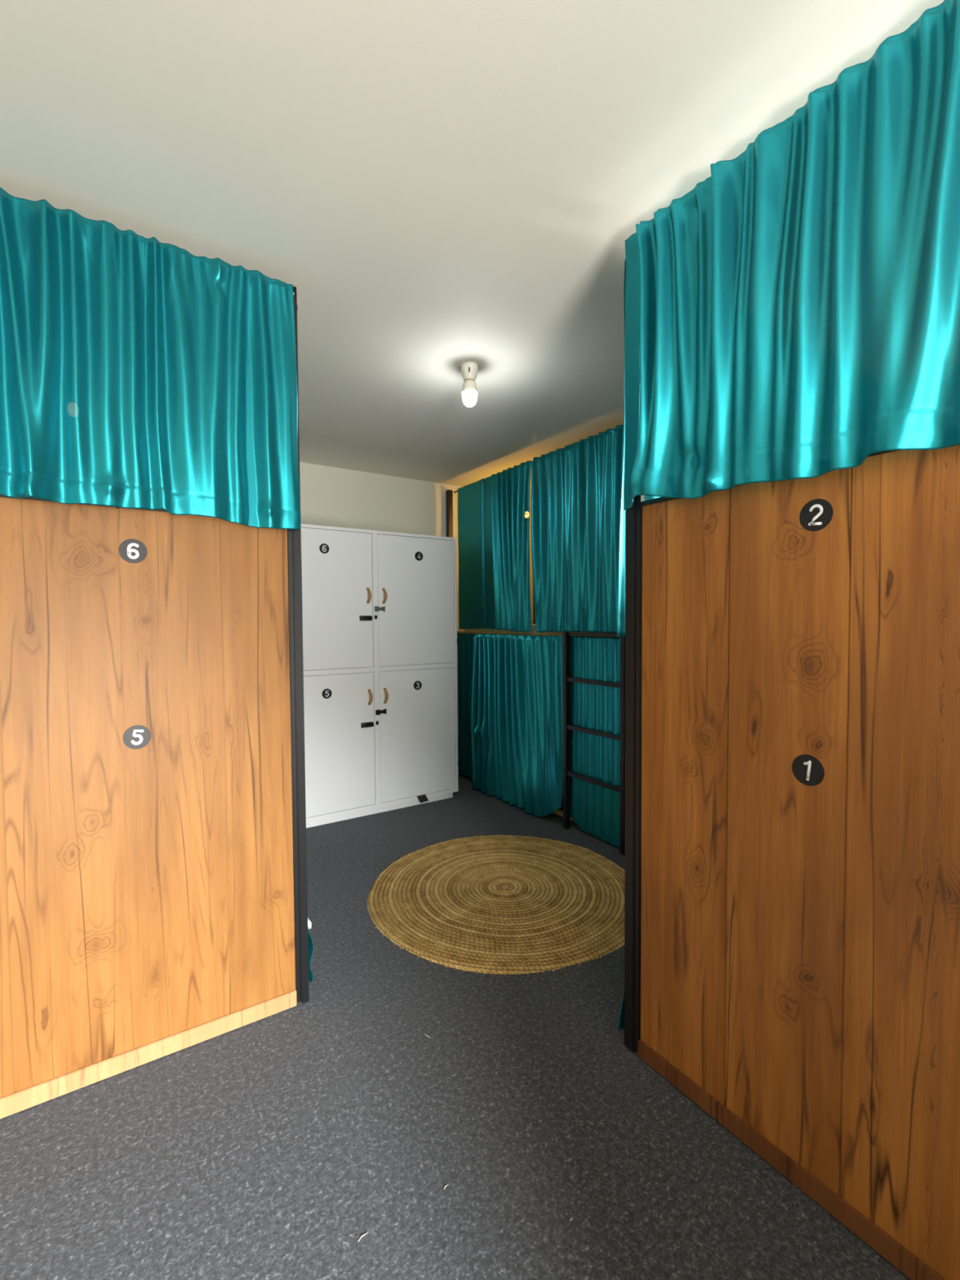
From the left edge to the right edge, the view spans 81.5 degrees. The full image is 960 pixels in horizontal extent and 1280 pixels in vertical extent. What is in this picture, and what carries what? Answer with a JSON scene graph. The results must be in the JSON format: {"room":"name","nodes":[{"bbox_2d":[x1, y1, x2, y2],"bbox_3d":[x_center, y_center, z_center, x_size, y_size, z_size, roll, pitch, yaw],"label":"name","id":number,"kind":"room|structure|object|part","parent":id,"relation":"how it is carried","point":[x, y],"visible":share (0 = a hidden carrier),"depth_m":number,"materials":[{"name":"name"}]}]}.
{"room":"dormitory","nodes":[
{"label":"dormitory","id":0,"kind":"room"},
{"bbox_2d":[299,462,533,773],"bbox_3d":[-1.979,-0.028,3.753,6.260,2.525,0.100,-2,2,-34],"label":"wall","id":1,"kind":"structure","parent":0,"point":[331,496],"depth_m":4.44,"materials":[{"name":"paint"}]},
{"bbox_2d":[0,773,911,1279],"bbox_3d":[-0.178,1.354,1.105,6.260,0.080,6.570,-2,2,-34],"label":"floor","id":2,"kind":"structure","parent":0,"point":[267,1148],"depth_m":1.43,"materials":[{"name":"grey carpet"}]},
{"bbox_2d":[0,285,311,1119],"bbox_3d":[-1.621,0.031,2.541,1.072,2.486,2.136,-2,2,-34],"label":"bunk bed","id":3,"kind":"object","parent":2,"relation":"on","point":[153,903],"visible":0.96,"depth_m":1.69,"materials":[{"name":"brown wood"}]},
{"bbox_3d":[-1.055,0.449,1.675,0.954,1.678,0.015,-2,2,-34],"label":"panel","id":4,"kind":"part","parent":3,"relation":"part of","materials":[{"name":"brown wood"}]},
{"bbox_2d":[0,186,300,529],"bbox_3d":[-1.016,-0.767,1.591,0.995,0.819,0.061,-2,2,-34],"label":"curtain","id":5,"kind":"object","parent":3,"relation":"hanging from","point":[137,371],"visible":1,"depth_m":1.61,"materials":[{"name":"teal fabric"}]},
{"bbox_2d":[297,304,302,620],"bbox_3d":[-1.178,-0.601,2.786,0.014,1.191,1.991,-2,2,-34],"label":"curtain","id":6,"kind":"object","parent":3,"relation":"hanging from","point":[297,304],"visible":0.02,"depth_m":1.97,"materials":[{"name":"teal fabric"}]},
{"bbox_3d":[-0.637,0.047,1.948,0.026,2.482,0.042,-2,2,-34],"label":"post","id":7,"kind":"part","parent":3,"relation":"part of","materials":[{"name":"black paint"}]},
{"bbox_3d":[-0.680,1.051,2.057,0.092,0.057,0.115,-2,2,-34],"label":"mattress corner","id":8,"kind":"part","parent":3,"relation":"part of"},
{"bbox_2d":[307,928,313,982],"bbox_3d":[-1.170,0.648,2.832,0.027,1.178,1.987,-2,2,-34],"label":"curtain","id":9,"kind":"object","parent":3,"relation":"hanging from","point":[310,944],"visible":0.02,"depth_m":2.04,"materials":[{"name":"teal fabric"}]},
{"bbox_2d":[300,524,457,827],"bbox_3d":[-0.858,0.228,4.077,1.332,1.977,0.578,-2,2,-34],"label":"tall cabinet","id":10,"kind":"object","parent":2,"relation":"on","point":[380,608],"visible":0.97,"depth_m":3.87,"materials":[{"name":"white laminate"}]},
{"bbox_3d":[-1.003,-0.266,3.673,0.618,0.915,0.018,-2,2,-34],"label":"door","id":11,"kind":"part","parent":10,"relation":"part of","materials":[{"name":"white laminate"}]},
{"bbox_3d":[-0.997,0.692,3.706,0.618,0.921,0.018,-2,2,-34],"label":"door","id":12,"kind":"part","parent":10,"relation":"part of","materials":[{"name":"white laminate"}]},
{"bbox_3d":[-0.757,-0.304,3.805,0.025,0.108,0.040,-2,2,-34],"label":"handle","id":13,"kind":"part","parent":10,"relation":"part of","materials":[{"name":"brown wood"}]},
{"bbox_3d":[-0.753,0.394,3.829,0.025,0.108,0.040,-2,2,-34],"label":"handle","id":14,"kind":"part","parent":10,"relation":"part of","materials":[{"name":"brown wood"}]},
{"bbox_3d":[-0.660,-0.307,3.869,0.025,0.108,0.040,-2,2,-34],"label":"handle","id":15,"kind":"part","parent":10,"relation":"part of","materials":[{"name":"brown wood"}]},
{"bbox_3d":[-0.656,0.391,3.893,0.025,0.108,0.040,-2,2,-34],"label":"handle","id":16,"kind":"part","parent":10,"relation":"part of","materials":[{"name":"brown wood"}]},
{"bbox_3d":[-0.455,-0.282,4.037,0.610,0.915,0.018,-2,2,-34],"label":"door","id":17,"kind":"part","parent":10,"relation":"part of","materials":[{"name":"white laminate"}]},
{"bbox_3d":[-0.449,0.676,4.070,0.610,0.921,0.018,-2,2,-34],"label":"door","id":18,"kind":"part","parent":10,"relation":"part of","materials":[{"name":"white laminate"}]},
{"bbox_2d":[367,835,624,976],"bbox_3d":[0.127,1.247,2.805,1.377,0.012,1.383,-2,2,-34],"label":"round rug","id":19,"kind":"object","parent":2,"relation":"on","point":[495,904],"visible":0.99,"depth_m":2.64,"materials":[{"name":"wicker"}]},
{"bbox_2d":[445,489,625,855],"bbox_3d":[0.711,-0.033,4.210,0.995,2.468,2.102,-2,2,-34],"label":"bunk bed","id":20,"kind":"object","parent":2,"relation":"on","point":[566,773],"visible":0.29,"depth_m":3.56,"materials":[{"name":"black paint"}]},
{"bbox_3d":[-0.255,-0.047,4.804,0.045,2.468,0.044,-2,2,-34],"label":"post","id":21,"kind":"part","parent":20,"relation":"part of","materials":[{"name":"black paint"}]},
{"bbox_2d":[457,633,479,777],"bbox_3d":[-0.097,0.550,4.627,0.018,1.212,0.350,-2,2,-34],"label":"curtain","id":22,"kind":"object","parent":20,"relation":"hanging from","point":[464,640],"visible":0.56,"depth_m":4.68,"materials":[{"name":"teal fabric"}]},
{"bbox_2d":[457,460,531,631],"bbox_3d":[0.066,-0.664,4.280,0.056,1.195,0.985,-2,2,-34],"label":"curtain","id":23,"kind":"object","parent":20,"relation":"hanging from","point":[494,510],"visible":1,"depth_m":4.21,"materials":[{"name":"teal fabric"}]},
{"bbox_2d":[469,633,562,817],"bbox_3d":[0.209,0.580,4.042,0.131,1.238,1.090,-2,2,-34],"label":"curtain","id":24,"kind":"object","parent":20,"relation":"hanging from","point":[516,708],"visible":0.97,"depth_m":3.95,"materials":[{"name":"teal fabric"}]},
{"bbox_3d":[0.730,-0.067,4.221,0.806,0.100,1.970,-2,2,-34],"label":"mattress","id":25,"kind":"part","parent":20,"relation":"part of","materials":[{"name":"fabric"}]},
{"bbox_3d":[0.537,-0.070,5.332,0.040,2.468,0.040,-2,2,-34],"label":"post","id":26,"kind":"part","parent":20,"relation":"part of","materials":[{"name":"black paint"}]},
{"bbox_3d":[0.351,-0.031,3.956,0.013,0.014,2.038,-2,2,-34],"label":"curtain rail","id":27,"kind":"part","parent":20,"relation":"part of","materials":[{"name":"black paint"}]},
{"bbox_2d":[531,424,623,632],"bbox_3d":[0.613,-0.639,3.454,0.062,1.197,0.954,-2,2,-34],"label":"curtain","id":28,"kind":"object","parent":20,"relation":"hanging from","point":[576,487],"visible":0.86,"depth_m":3.48,"materials":[{"name":"teal fabric"}]},
{"bbox_2d":[569,635,620,848],"bbox_3d":[0.734,0.600,3.371,0.019,1.237,0.613,-2,2,-34],"label":"curtain","id":29,"kind":"object","parent":20,"relation":"hanging from","point":[594,808],"visible":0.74,"depth_m":3.41,"materials":[{"name":"teal fabric"}]},
{"bbox_2d":[624,444,959,1279],"bbox_3d":[1.602,0.032,1.876,2.106,2.486,1.026,-2,2,-34],"label":"bunk bed","id":30,"kind":"object","parent":2,"relation":"on","point":[792,803],"visible":0.92,"depth_m":1.28,"materials":[{"name":"brown wood"}]},
{"bbox_2d":[617,988,624,1031],"bbox_3d":[1.281,0.649,2.320,2.045,1.179,0.020,-2,2,-34],"label":"curtain","id":31,"kind":"object","parent":30,"relation":"hanging from","point":[621,1020],"visible":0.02,"depth_m":1.78,"materials":[{"name":"teal fabric"}]},
{"bbox_3d":[0.476,0.047,1.720,0.042,2.482,0.039,-2,2,-34],"label":"post","id":32,"kind":"part","parent":30,"relation":"part of","materials":[{"name":"black paint"}]},
{"bbox_2d":[617,258,658,636],"bbox_3d":[1.276,-0.603,2.277,2.039,1.182,0.018,-2,2,-33],"label":"curtain","id":33,"kind":"object","parent":30,"relation":"hanging from","point":[621,566],"visible":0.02,"depth_m":1.74,"materials":[{"name":"teal fabric"}]},
{"bbox_2d":[623,0,959,510],"bbox_3d":[0.691,-0.763,1.237,0.061,0.825,1.019,-2,2,-34],"label":"curtain","id":34,"kind":"object","parent":30,"relation":"hanging from","point":[794,313],"visible":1,"depth_m":1.20,"materials":[{"name":"teal fabric"}]},
{"bbox_2d":[0,0,944,497],"bbox_3d":[-0.196,-1.249,1.016,6.260,0.080,6.570,-2,2,-34],"label":"ceiling","id":35,"kind":"structure","parent":0,"point":[438,186],"depth_m":1.40,"materials":[{"name":"paint"}]},
{"bbox_2d":[460,361,478,407],"bbox_3d":[-0.048,-1.170,2.565,0.082,0.187,0.082,-2,2,-34],"label":"ceiling lamp","id":36,"kind":"object","parent":35,"relation":"attached to","point":[469,370],"visible":1,"depth_m":2.54,"materials":[{"name":"beige plastic"}]},
{"bbox_3d":[-0.047,-1.106,2.567,0.069,0.059,0.069,-2,2,-34],"label":"bulb","id":37,"kind":"part","parent":36,"relation":"part of","materials":[{"name":"white glass"}]}
]}

